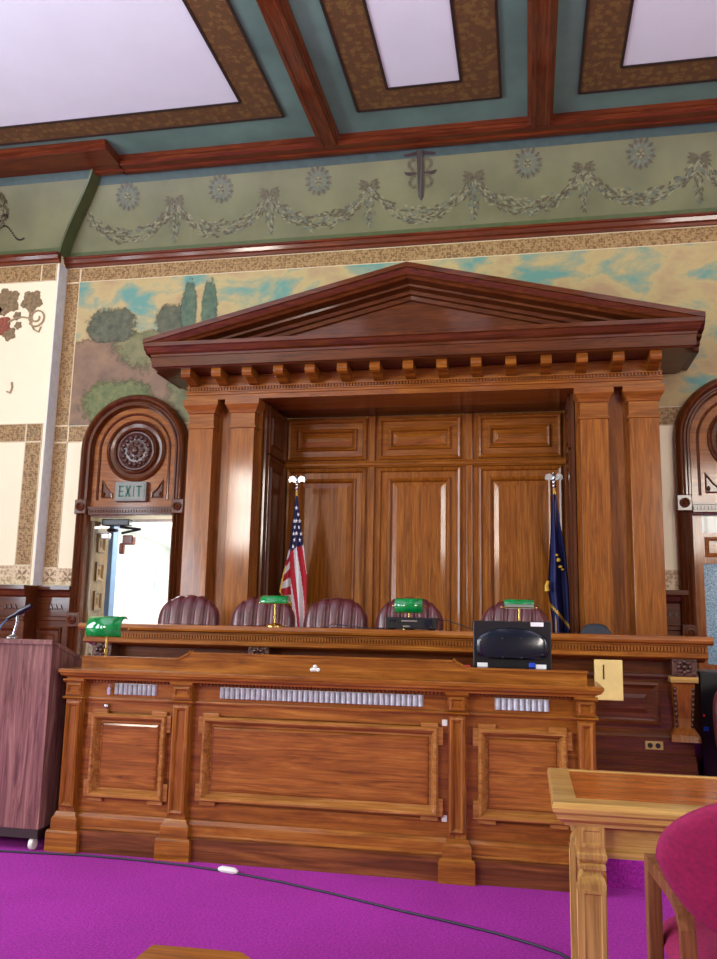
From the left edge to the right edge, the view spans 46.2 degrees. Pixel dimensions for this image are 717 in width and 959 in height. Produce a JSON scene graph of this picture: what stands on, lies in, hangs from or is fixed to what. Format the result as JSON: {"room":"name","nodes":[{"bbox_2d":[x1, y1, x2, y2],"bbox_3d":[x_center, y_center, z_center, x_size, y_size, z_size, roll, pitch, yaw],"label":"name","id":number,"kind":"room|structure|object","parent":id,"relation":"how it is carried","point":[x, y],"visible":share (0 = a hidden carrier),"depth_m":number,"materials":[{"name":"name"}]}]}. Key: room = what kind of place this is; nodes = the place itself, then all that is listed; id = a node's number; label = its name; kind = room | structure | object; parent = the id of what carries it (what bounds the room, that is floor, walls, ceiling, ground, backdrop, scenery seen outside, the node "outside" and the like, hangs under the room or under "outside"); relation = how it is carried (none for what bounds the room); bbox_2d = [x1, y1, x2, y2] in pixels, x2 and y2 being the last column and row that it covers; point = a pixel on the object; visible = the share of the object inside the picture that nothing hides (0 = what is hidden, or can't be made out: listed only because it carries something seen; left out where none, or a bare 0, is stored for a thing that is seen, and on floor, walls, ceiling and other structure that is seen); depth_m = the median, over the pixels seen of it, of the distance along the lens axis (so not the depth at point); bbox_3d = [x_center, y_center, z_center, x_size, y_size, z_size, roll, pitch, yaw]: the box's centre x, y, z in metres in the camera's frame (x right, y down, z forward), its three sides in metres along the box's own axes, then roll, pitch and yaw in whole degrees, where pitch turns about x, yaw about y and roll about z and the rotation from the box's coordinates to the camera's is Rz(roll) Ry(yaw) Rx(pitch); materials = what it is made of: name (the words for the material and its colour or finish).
{"room":"courtroom","nodes":[
{"label":"courtroom","id":0,"kind":"room"},
{"bbox_2d":[0,256,64,585],"bbox_3d":[-4.747,-0.431,9.378,3.030,6.300,0.460,-1,-10,11],"label":"wall","id":1,"kind":"structure","parent":0,"point":[25,359],"depth_m":8.99,"materials":[{"name":"beige paint"}]},
{"bbox_2d":[0,565,30,584],"bbox_3d":[-4.838,1.000,8.911,3.000,0.200,0.006,-1,-10,11],"label":"trim","id":2,"kind":"structure","parent":1,"relation":"attached to","point":[9,574],"depth_m":8.65,"materials":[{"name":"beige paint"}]},
{"bbox_2d":[0,585,32,638],"bbox_3d":[-4.852,1.857,8.688,3.039,1.555,0.160,-1,-10,11],"label":"wainscoting","id":3,"kind":"structure","parent":1,"relation":"attached to","point":[12,597],"depth_m":8.47,"materials":[{"name":"brown wood"}]},
{"bbox_2d":[0,288,44,392],"bbox_3d":[-3.799,-1.515,9.123,0.818,1.204,0.020,-1,-10,11],"label":"vine stencil","id":4,"kind":"object","parent":1,"relation":"attached to","point":[8,299],"visible":1,"depth_m":9.16,"materials":[{"name":"brown paint"}]},
{"bbox_2d":[0,263,57,564],"bbox_3d":[-4.797,-0.721,9.197,3.010,3.290,0.006,-1,-10,11],"label":"trim","id":5,"kind":"structure","parent":1,"relation":"attached to","point":[29,433],"depth_m":8.85,"materials":[{"name":"beige tile"}]},
{"bbox_2d":[0,251,61,266],"bbox_3d":[-4.751,-2.402,9.431,3.050,0.105,0.090,-1,-10,11],"label":"trim","id":6,"kind":"structure","parent":1,"relation":"attached to","point":[49,257],"depth_m":9.18,"materials":[{"name":"brown wood"}]},
{"bbox_2d":[29,586,38,638],"bbox_3d":[-3.338,1.863,8.533,0.008,1.553,0.128,-1,-10,11],"label":"trim","id":7,"kind":"structure","parent":1,"relation":"attached to","point":[35,598],"depth_m":8.61,"materials":[{"name":"brown wood"}]},
{"bbox_2d":[0,170,89,254],"bbox_3d":[-4.541,-2.913,9.368,3.500,0.900,0.300,-1,-10,11],"label":"frieze","id":8,"kind":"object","parent":1,"relation":"attached to","point":[36,211],"depth_m":9.26,"materials":[{"name":"green paint"}]},
{"bbox_2d":[32,263,66,584],"bbox_3d":[-3.286,-0.628,8.963,0.008,3.490,0.157,-1,-10,11],"label":"trim","id":9,"kind":"structure","parent":1,"relation":"attached to","point":[62,275],"depth_m":8.94,"materials":[{"name":"grey paint"}]},
{"bbox_2d":[0,139,125,177],"bbox_3d":[-4.420,-3.381,9.237,3.800,0.115,0.500,-1,-10,11],"label":"trim","id":10,"kind":"structure","parent":1,"relation":"attached to","point":[98,155],"depth_m":8.86,"materials":[{"name":"brown wood"}]},
{"bbox_2d":[113,526,169,623],"bbox_3d":[-2.914,1.903,10.986,0.117,2.300,3.792,1,-9,-2],"label":"wall","id":11,"kind":"structure","parent":0,"point":[135,598],"depth_m":10.99,"materials":[{"name":"paint"}]},
{"bbox_2d":[103,526,118,615],"bbox_3d":[-2.725,1.521,9.040,0.120,2.420,0.120,-1,-10,11],"label":"trim","id":12,"kind":"structure","parent":11,"relation":"attached to","point":[113,542],"depth_m":9.09,"materials":[{"name":"white paint"}]},
{"bbox_2d":[119,535,135,553],"bbox_3d":[-2.455,0.694,8.910,0.160,0.200,0.080,-1,-10,11],"label":"wooden block","id":13,"kind":"object","parent":11,"relation":"attached to","point":[127,539],"visible":1,"depth_m":8.88,"materials":[{"name":"brown wood"}]},
{"bbox_2d":[127,524,171,547],"bbox_3d":[-1.930,0.705,10.980,3.100,0.100,4.090,-1,-10,11],"label":"ceiling","id":14,"kind":"structure","parent":11,"relation":"attached to","point":[161,536],"depth_m":10.75,"materials":[{"name":"paint"}]},
{"bbox_2d":[0,836,674,958],"bbox_3d":[-0.591,1.896,3.053,14.200,0.200,18.900,-1,-10,11],"label":"floor","id":15,"kind":"structure","parent":0,"point":[52,906],"depth_m":3.69,"materials":[{"name":"carpet"}]},
{"bbox_2d":[0,638,81,849],"bbox_3d":[-2.081,1.507,4.959,0.804,1.132,0.505,-1,-10,11],"label":"lectern","id":16,"kind":"object","parent":15,"relation":"on","point":[32,688],"visible":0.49,"depth_m":4.70,"materials":[{"name":"brown wood"}]},
{"bbox_2d":[6,603,32,637],"bbox_3d":[-1.966,0.818,4.870,0.156,0.201,0.070,-1,-10,11],"label":"microphone","id":17,"kind":"object","parent":16,"relation":"on","point":[22,610],"visible":1,"depth_m":4.86,"materials":[{"name":"black plastic"}]},
{"bbox_2d":[135,945,250,958],"bbox_3d":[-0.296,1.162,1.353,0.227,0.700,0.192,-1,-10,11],"label":"chair","id":18,"kind":"object","parent":15,"relation":"on","point":[154,951],"visible":1,"depth_m":1.46,"materials":[{"name":"brown wood"}]},
{"bbox_2d":[0,850,570,958],"bbox_3d":[-0.749,1.942,4.046,3.690,0.032,0.492,-3,-10,24],"label":"cable","id":19,"kind":"object","parent":15,"relation":"on","point":[231,870],"visible":1,"depth_m":4.06,"materials":[{"name":"black plastic"}]},
{"bbox_2d":[44,650,606,891],"bbox_3d":[-0.186,1.522,4.687,2.967,1.091,0.668,-1,-10,11],"label":"desk","id":20,"kind":"object","parent":15,"relation":"on","point":[351,766],"visible":0.96,"depth_m":4.42,"materials":[{"name":"brown wood"}]},
{"bbox_2d":[86,616,128,655],"bbox_3d":[-1.517,0.972,5.063,0.282,0.294,0.146,-1,-10,11],"label":"lamp","id":21,"kind":"object","parent":20,"relation":"on","point":[96,626],"visible":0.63,"depth_m":5.03,"materials":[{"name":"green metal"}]},
{"bbox_2d":[104,684,110,708],"bbox_3d":[-1.407,1.216,4.710,0.023,0.140,0.038,7,-11,-32],"label":"lock","id":22,"kind":"object","parent":20,"relation":"hanging from","point":[106,705],"visible":1,"depth_m":4.70,"materials":[{"name":"metal"}]},
{"bbox_2d":[114,683,157,695],"bbox_3d":[-1.248,1.175,4.696,0.255,0.060,0.023,-1,-10,11],"label":"grille","id":23,"kind":"object","parent":20,"relation":"attached to","point":[120,689],"depth_m":4.69,"materials":[{"name":"metal"}]},
{"bbox_2d":[310,665,319,671],"bbox_3d":[-0.234,1.017,4.527,0.057,0.038,0.008,-1,-10,11],"label":"ornament","id":24,"kind":"object","parent":20,"relation":"attached to","point":[314,668],"visible":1,"depth_m":4.52,"materials":[{"name":"plastic"}]},
{"bbox_2d":[220,687,423,706],"bbox_3d":[-0.211,1.161,4.489,1.120,0.060,0.023,-1,-10,11],"label":"grille","id":25,"kind":"object","parent":20,"relation":"attached to","point":[274,696],"depth_m":4.49,"materials":[{"name":"metal"}]},
{"bbox_2d":[442,815,446,821],"bbox_3d":[0.437,1.722,4.268,0.028,0.032,0.007,-1,-10,11],"label":"clip","id":26,"kind":"object","parent":20,"relation":"attached to","point":[444,818],"visible":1,"depth_m":4.26,"materials":[{"name":"plastic"}]},
{"bbox_2d":[442,720,447,725],"bbox_3d":[0.447,1.259,4.345,0.028,0.032,0.007,-1,-10,11],"label":"clip","id":27,"kind":"object","parent":20,"relation":"on","point":[444,722],"visible":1,"depth_m":4.34,"materials":[{"name":"plastic"}]},
{"bbox_2d":[473,620,551,669],"bbox_3d":[0.837,0.929,4.568,0.383,0.312,0.251,-6,-12,38],"label":"computer monitor","id":28,"kind":"object","parent":20,"relation":"on","point":[496,644],"visible":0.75,"depth_m":4.53,"materials":[{"name":"black plastic"}]},
{"bbox_2d":[495,698,548,711],"bbox_3d":[0.832,1.148,4.281,0.272,0.060,0.023,-1,-10,11],"label":"grille","id":29,"kind":"object","parent":20,"relation":"attached to","point":[501,704],"depth_m":4.28,"materials":[{"name":"metal"}]},
{"bbox_2d":[547,768,716,958],"bbox_3d":[1.379,1.369,2.565,1.542,0.760,0.628,-1,-10,11],"label":"table","id":30,"kind":"object","parent":15,"relation":"on","point":[608,814],"visible":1,"depth_m":2.48,"materials":[{"name":"brown wood"}]},
{"bbox_2d":[605,858,662,891],"bbox_3d":[1.446,2.223,5.827,10.300,0.150,3.395,-1,-10,11],"label":"platform","id":31,"kind":"object","parent":15,"relation":"on","point":[621,873],"depth_m":4.14,"materials":[{"name":"carpet"}]},
{"bbox_2d":[78,623,713,775],"bbox_3d":[0.143,1.593,5.903,4.350,1.065,0.625,-1,-10,11],"label":"bench","id":32,"kind":"object","parent":31,"relation":"on","point":[660,676],"visible":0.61,"depth_m":5.47,"materials":[{"name":"brown wood"}]},
{"bbox_2d":[259,595,291,626],"bbox_3d":[-0.607,0.958,6.113,0.252,0.226,0.130,-1,-10,11],"label":"lamp","id":33,"kind":"object","parent":32,"relation":"on","point":[265,599],"visible":1,"depth_m":6.09,"materials":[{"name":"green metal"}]},
{"bbox_2d":[325,623,383,628],"bbox_3d":[-0.031,1.041,5.961,0.423,0.032,0.020,0,-10,7],"label":"cable","id":34,"kind":"object","parent":32,"relation":"on","point":[333,623],"visible":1,"depth_m":5.95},
{"bbox_2d":[392,598,426,629],"bbox_3d":[0.368,0.974,6.090,0.252,0.226,0.130,-1,-10,11],"label":"lamp","id":35,"kind":"object","parent":32,"relation":"on","point":[401,605],"visible":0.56,"depth_m":6.05,"materials":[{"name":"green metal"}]},
{"bbox_2d":[385,617,437,630],"bbox_3d":[0.373,1.011,5.888,0.353,0.087,0.175,-1,-10,11],"label":"recorder","id":36,"kind":"object","parent":32,"relation":"on","point":[391,623],"visible":1,"depth_m":5.81,"materials":[{"name":"black plastic"}]},
{"bbox_2d":[437,619,472,629],"bbox_3d":[0.706,1.009,5.816,0.322,0.077,0.034,0,-10,8],"label":"cable","id":37,"kind":"object","parent":32,"relation":"on","point":[437,619],"visible":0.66,"depth_m":5.82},
{"bbox_2d":[501,599,537,620],"bbox_3d":[1.105,0.936,5.772,0.252,0.226,0.130,-1,-10,11],"label":"lamp","id":38,"kind":"object","parent":32,"relation":"on","point":[518,604],"visible":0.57,"depth_m":5.77,"materials":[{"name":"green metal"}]},
{"bbox_2d":[594,659,623,700],"bbox_3d":[1.581,1.267,5.312,0.170,0.248,0.062,-1,-10,11],"label":"box","id":39,"kind":"object","parent":32,"relation":"hanging from","point":[608,673],"visible":0.84,"depth_m":5.28,"materials":[{"name":"yellow wood"}]},
{"bbox_2d":[645,741,662,749],"bbox_3d":[1.886,1.696,5.356,0.110,0.052,0.011,-1,-10,11],"label":"power outlet","id":40,"kind":"object","parent":32,"relation":"attached to","point":[652,745],"visible":1,"depth_m":5.36,"materials":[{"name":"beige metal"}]},
{"bbox_2d":[694,669,716,776],"bbox_3d":[2.353,1.692,5.542,0.235,0.840,0.368,-1,-10,11],"label":"equipment case","id":41,"kind":"object","parent":31,"relation":"on","point":[705,690],"visible":0.68,"depth_m":5.42,"materials":[{"name":"black plastic"}]},
{"bbox_2d":[713,692,716,745],"bbox_3d":[2.397,1.567,4.786,0.610,0.840,0.587,-1,-10,11],"label":"leather armchair","id":42,"kind":"object","parent":31,"relation":"on","point":[715,695],"visible":1,"depth_m":5.07,"materials":[{"name":"red leather"}]},
{"bbox_2d":[644,803,716,958],"bbox_3d":[0.955,1.189,2.026,0.501,0.921,0.678,-1,-10,11],"label":"armchair","id":43,"kind":"object","parent":15,"relation":"on","point":[683,866],"visible":1,"depth_m":1.87,"materials":[{"name":"fabric"}]},
{"bbox_2d":[0,0,716,154],"bbox_3d":[-0.881,-4.672,2.010,14.200,0.200,14.600,-1,-10,11],"label":"ceiling","id":44,"kind":"structure","parent":0,"point":[309,16],"depth_m":7.77,"materials":[{"name":"teal paint"}]},
{"bbox_2d":[0,0,237,126],"bbox_3d":[-4.039,-4.371,3.571,3.990,0.006,9.885,-1,-10,11],"label":"ceiling panel","id":45,"kind":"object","parent":44,"relation":"attached to","point":[60,59],"depth_m":7.41,"materials":[{"name":"white paint"}]},
{"bbox_2d":[0,0,284,145],"bbox_3d":[-4.016,-4.347,3.709,4.680,0.009,10.170,-1,-10,11],"label":"trim","id":46,"kind":"structure","parent":44,"relation":"attached to","point":[215,18],"depth_m":8.05,"materials":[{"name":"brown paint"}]},
{"bbox_2d":[256,0,339,148],"bbox_3d":[-1.335,-4.294,3.392,0.240,0.110,10.620,-1,-10,11],"label":"trim","id":47,"kind":"structure","parent":44,"relation":"attached to","point":[278,15],"depth_m":7.32,"materials":[{"name":"brown wood"}]},
{"bbox_2d":[319,0,501,112],"bbox_3d":[-0.337,-4.390,2.995,1.355,0.009,10.210,-1,-10,11],"label":"trim","id":48,"kind":"structure","parent":44,"relation":"attached to","point":[475,22],"depth_m":7.28,"materials":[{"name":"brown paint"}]},
{"bbox_2d":[366,0,458,87],"bbox_3d":[-0.373,-4.415,2.852,0.674,0.006,9.910,-1,-10,11],"label":"ceiling panel","id":49,"kind":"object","parent":44,"relation":"attached to","point":[415,41],"depth_m":7.06,"materials":[{"name":"white paint"}]},
{"bbox_2d":[118,98,716,174],"bbox_3d":[2.271,-3.438,8.068,9.820,0.115,0.210,-1,-10,11],"label":"trim","id":50,"kind":"structure","parent":44,"relation":"attached to","point":[704,110],"depth_m":8.33,"materials":[{"name":"brown wood"}]},
{"bbox_2d":[527,0,558,128],"bbox_3d":[0.719,-4.320,2.982,0.240,0.110,10.620,-1,-10,11],"label":"trim","id":51,"kind":"structure","parent":44,"relation":"attached to","point":[542,15],"depth_m":7.15,"materials":[{"name":"brown wood"}]},
{"bbox_2d":[578,0,716,94],"bbox_3d":[3.000,-4.427,2.359,4.030,0.009,10.270,-1,-10,11],"label":"trim","id":52,"kind":"structure","parent":44,"relation":"attached to","point":[607,19],"depth_m":7.30,"materials":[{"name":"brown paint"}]},
{"bbox_2d":[623,0,716,65],"bbox_3d":[2.964,-4.454,2.206,3.340,0.006,9.950,-1,-10,11],"label":"ceiling panel","id":53,"kind":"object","parent":44,"relation":"attached to","point":[659,30],"depth_m":6.89,"materials":[{"name":"white paint"}]},
{"bbox_2d":[48,425,716,649],"bbox_3d":[1.936,-0.502,8.125,10.570,6.300,0.300,-1,-10,11],"label":"wall","id":54,"kind":"structure","parent":0,"point":[68,521],"depth_m":8.64,"materials":[{"name":"beige paint"}]},
{"bbox_2d":[35,585,70,646],"bbox_3d":[-3.149,1.867,8.550,0.368,1.560,0.080,-1,-10,11],"label":"wainscoting","id":55,"kind":"structure","parent":54,"relation":"attached to","point":[53,607],"depth_m":8.63,"materials":[{"name":"brown wood"}]},
{"bbox_2d":[58,169,100,256],"bbox_3d":[-3.012,-2.915,9.169,0.636,0.900,0.236,-8,-13,42],"label":"trim","id":56,"kind":"structure","parent":54,"relation":"attached to","point":[84,203],"depth_m":9.23,"materials":[{"name":"green paint"}]},
{"bbox_2d":[66,394,187,655],"bbox_3d":[-2.363,0.790,8.549,1.202,3.415,0.122,-1,-10,11],"label":"arched doorway","id":57,"kind":"structure","parent":54,"relation":"in","point":[133,438],"depth_m":8.70,"materials":[{"name":"brown wood"}]},
{"bbox_2d":[81,521,109,655],"bbox_3d":[-2.755,1.552,8.741,0.063,2.220,0.320,-1,-10,11],"label":"door leaf","id":58,"kind":"structure","parent":57,"relation":"attached to","point":[98,547],"depth_m":8.76,"materials":[{"name":"brown wood"}]},
{"bbox_2d":[100,519,140,538],"bbox_3d":[-2.491,0.534,8.899,0.408,0.210,0.212,-1,-10,11],"label":"door closer","id":59,"kind":"object","parent":58,"relation":"attached to","point":[123,523],"depth_m":8.83,"materials":[{"name":"grey metal"}]},
{"bbox_2d":[115,481,148,501],"bbox_3d":[-2.341,0.125,8.661,0.345,0.205,0.061,-1,-10,11],"label":"exit sign","id":60,"kind":"object","parent":57,"relation":"attached to","point":[137,491],"visible":1,"depth_m":8.63,"materials":[{"name":"white plastic"}]},
{"bbox_2d":[131,519,171,528],"bbox_3d":[-2.056,0.495,9.339,0.860,0.030,0.640,-1,-10,11],"label":"light","id":61,"kind":"object","parent":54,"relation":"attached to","point":[148,523],"visible":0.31,"depth_m":9.23,"materials":[{"name":"white"}]},
{"bbox_2d":[132,522,171,527],"bbox_3d":[-2.056,0.500,9.339,0.800,0.010,0.580,-1,-10,11],"label":"diffuser","id":62,"kind":"object","parent":61,"relation":"attached to","point":[144,524],"depth_m":9.34,"materials":[{"name":"white plastic"}]},
{"bbox_2d":[42,568,679,589],"bbox_3d":[-0.169,0.955,8.142,6.382,0.215,0.006,-1,-10,11],"label":"trim","id":63,"kind":"structure","parent":54,"relation":"attached to","point":[50,576],"depth_m":8.71,"materials":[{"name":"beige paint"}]},
{"bbox_2d":[43,225,716,567],"bbox_3d":[1.915,-0.772,8.017,10.562,3.305,0.006,-1,-10,11],"label":"trim","id":64,"kind":"structure","parent":54,"relation":"attached to","point":[64,433],"depth_m":8.79,"materials":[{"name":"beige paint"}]},
{"bbox_2d":[63,211,716,268],"bbox_3d":[1.938,-2.460,8.257,10.570,0.105,0.090,-1,-10,11],"label":"trim","id":65,"kind":"structure","parent":54,"relation":"attached to","point":[702,218],"depth_m":8.54,"materials":[{"name":"brown wood"}]},
{"bbox_2d":[69,122,716,256],"bbox_3d":[1.913,-2.968,8.241,10.600,0.900,0.300,-1,-10,11],"label":"frieze","id":66,"kind":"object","parent":54,"relation":"attached to","point":[665,170],"depth_m":8.60,"materials":[{"name":"green paint"}]},
{"bbox_2d":[69,242,716,425],"bbox_3d":[0.834,-1.422,8.344,7.995,1.618,0.009,-1,-10,11],"label":"mural","id":67,"kind":"object","parent":54,"relation":"attached to","point":[114,317],"visible":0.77,"depth_m":8.80},
{"bbox_2d":[666,590,688,635],"bbox_3d":[2.800,1.775,7.365,0.235,1.595,0.080,-1,-10,11],"label":"trim","id":68,"kind":"structure","parent":54,"relation":"attached to","point":[673,597],"depth_m":7.46,"materials":[{"name":"brown wood"}]},
{"bbox_2d":[673,378,716,668],"bbox_3d":[3.452,0.717,7.389,1.202,3.415,0.122,-1,-10,11],"label":"arched doorway","id":69,"kind":"structure","parent":54,"relation":"in","point":[695,428],"depth_m":7.61,"materials":[{"name":"brown wood"}]},
{"bbox_2d":[692,515,716,669],"bbox_3d":[3.466,1.371,7.419,0.910,2.135,0.070,-1,-10,11],"label":"glazed door","id":70,"kind":"structure","parent":54,"relation":"in","point":[704,526],"depth_m":7.56,"materials":[{"name":"brown wood"}]},
{"bbox_3d":[0.406,2.226,7.130,4.750,0.230,1.920,-1,-10,11],"label":"trim","id":71,"kind":"structure","parent":54,"relation":"attached to","visible":0},
{"bbox_2d":[157,595,219,624],"bbox_3d":[-1.504,1.485,6.907,0.567,1.080,0.599,-1,-10,11],"label":"chair","id":72,"kind":"object","parent":71,"relation":"on","point":[189,609],"visible":0.41,"depth_m":7.14,"materials":[{"name":"red leather"}]},
{"bbox_2d":[230,596,294,626],"bbox_3d":[-0.842,1.477,6.775,0.567,1.080,0.599,0,-10,8],"label":"chair","id":73,"kind":"object","parent":71,"relation":"on","point":[249,612],"visible":0.34,"depth_m":7.01,"materials":[{"name":"red leather"}]},
{"bbox_2d":[279,475,306,626],"bbox_3d":[-0.630,1.090,8.143,0.320,2.301,0.320,-1,-10,11],"label":"flag","id":74,"kind":"object","parent":71,"relation":"on","point":[293,585],"visible":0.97,"depth_m":8.15,"materials":[{"name":"multicoloured fabric"}]},
{"bbox_2d":[303,597,367,627],"bbox_3d":[-0.253,1.478,6.707,0.567,1.080,0.599,-1,-10,14],"label":"chair","id":75,"kind":"object","parent":71,"relation":"on","point":[325,612],"visible":0.27,"depth_m":6.94,"materials":[{"name":"red leather"}]},
{"bbox_2d":[375,597,443,629],"bbox_3d":[0.373,1.459,6.553,0.567,1.091,0.599,0,-10,8],"label":"chair","id":76,"kind":"object","parent":71,"relation":"on","point":[387,610],"visible":0.2,"depth_m":6.80,"materials":[{"name":"red leather"}]},
{"bbox_2d":[143,261,705,634],"bbox_3d":[0.513,0.155,7.850,5.030,4.095,1.260,-1,-10,11],"label":"portico","id":77,"kind":"object","parent":71,"relation":"on","point":[404,338],"visible":0.82,"depth_m":7.66,"materials":[{"name":"brown wood"}]},
{"bbox_2d":[481,601,548,621],"bbox_3d":[1.143,1.459,6.422,0.567,1.080,0.599,-3,-10,23],"label":"chair","id":78,"kind":"object","parent":71,"relation":"on","point":[495,612],"visible":0.13,"depth_m":6.65,"materials":[{"name":"red leather"}]},
{"bbox_2d":[544,472,570,632],"bbox_3d":[1.806,1.065,7.677,0.260,2.296,0.260,-1,-10,11],"label":"state flag","id":79,"kind":"object","parent":71,"relation":"on","point":[557,585],"visible":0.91,"depth_m":7.72,"materials":[{"name":"blue fabric"}]},
{"bbox_2d":[580,624,611,633],"bbox_3d":[1.790,1.523,6.204,0.485,0.902,0.498,-1,-10,11],"label":"office chair","id":80,"kind":"object","parent":71,"relation":"on","point":[589,628],"visible":0.07,"depth_m":6.45,"materials":[{"name":"grey fabric"}]},
{"bbox_2d":[287,411,557,418],"bbox_3d":[0.670,0.909,8.538,3.150,3.600,0.130,-1,-10,11],"label":"wall","id":81,"kind":"structure","parent":0,"point":[539,411],"depth_m":8.72,"materials":[{"name":"paint"}]},
{"bbox_2d":[257,394,578,632],"bbox_3d":[0.570,0.763,8.096,2.946,2.980,0.792,-1,-10,11],"label":"panelling","id":82,"kind":"object","parent":81,"relation":"attached to","point":[453,512],"visible":0.7,"depth_m":8.41,"materials":[{"name":"brown wood"}]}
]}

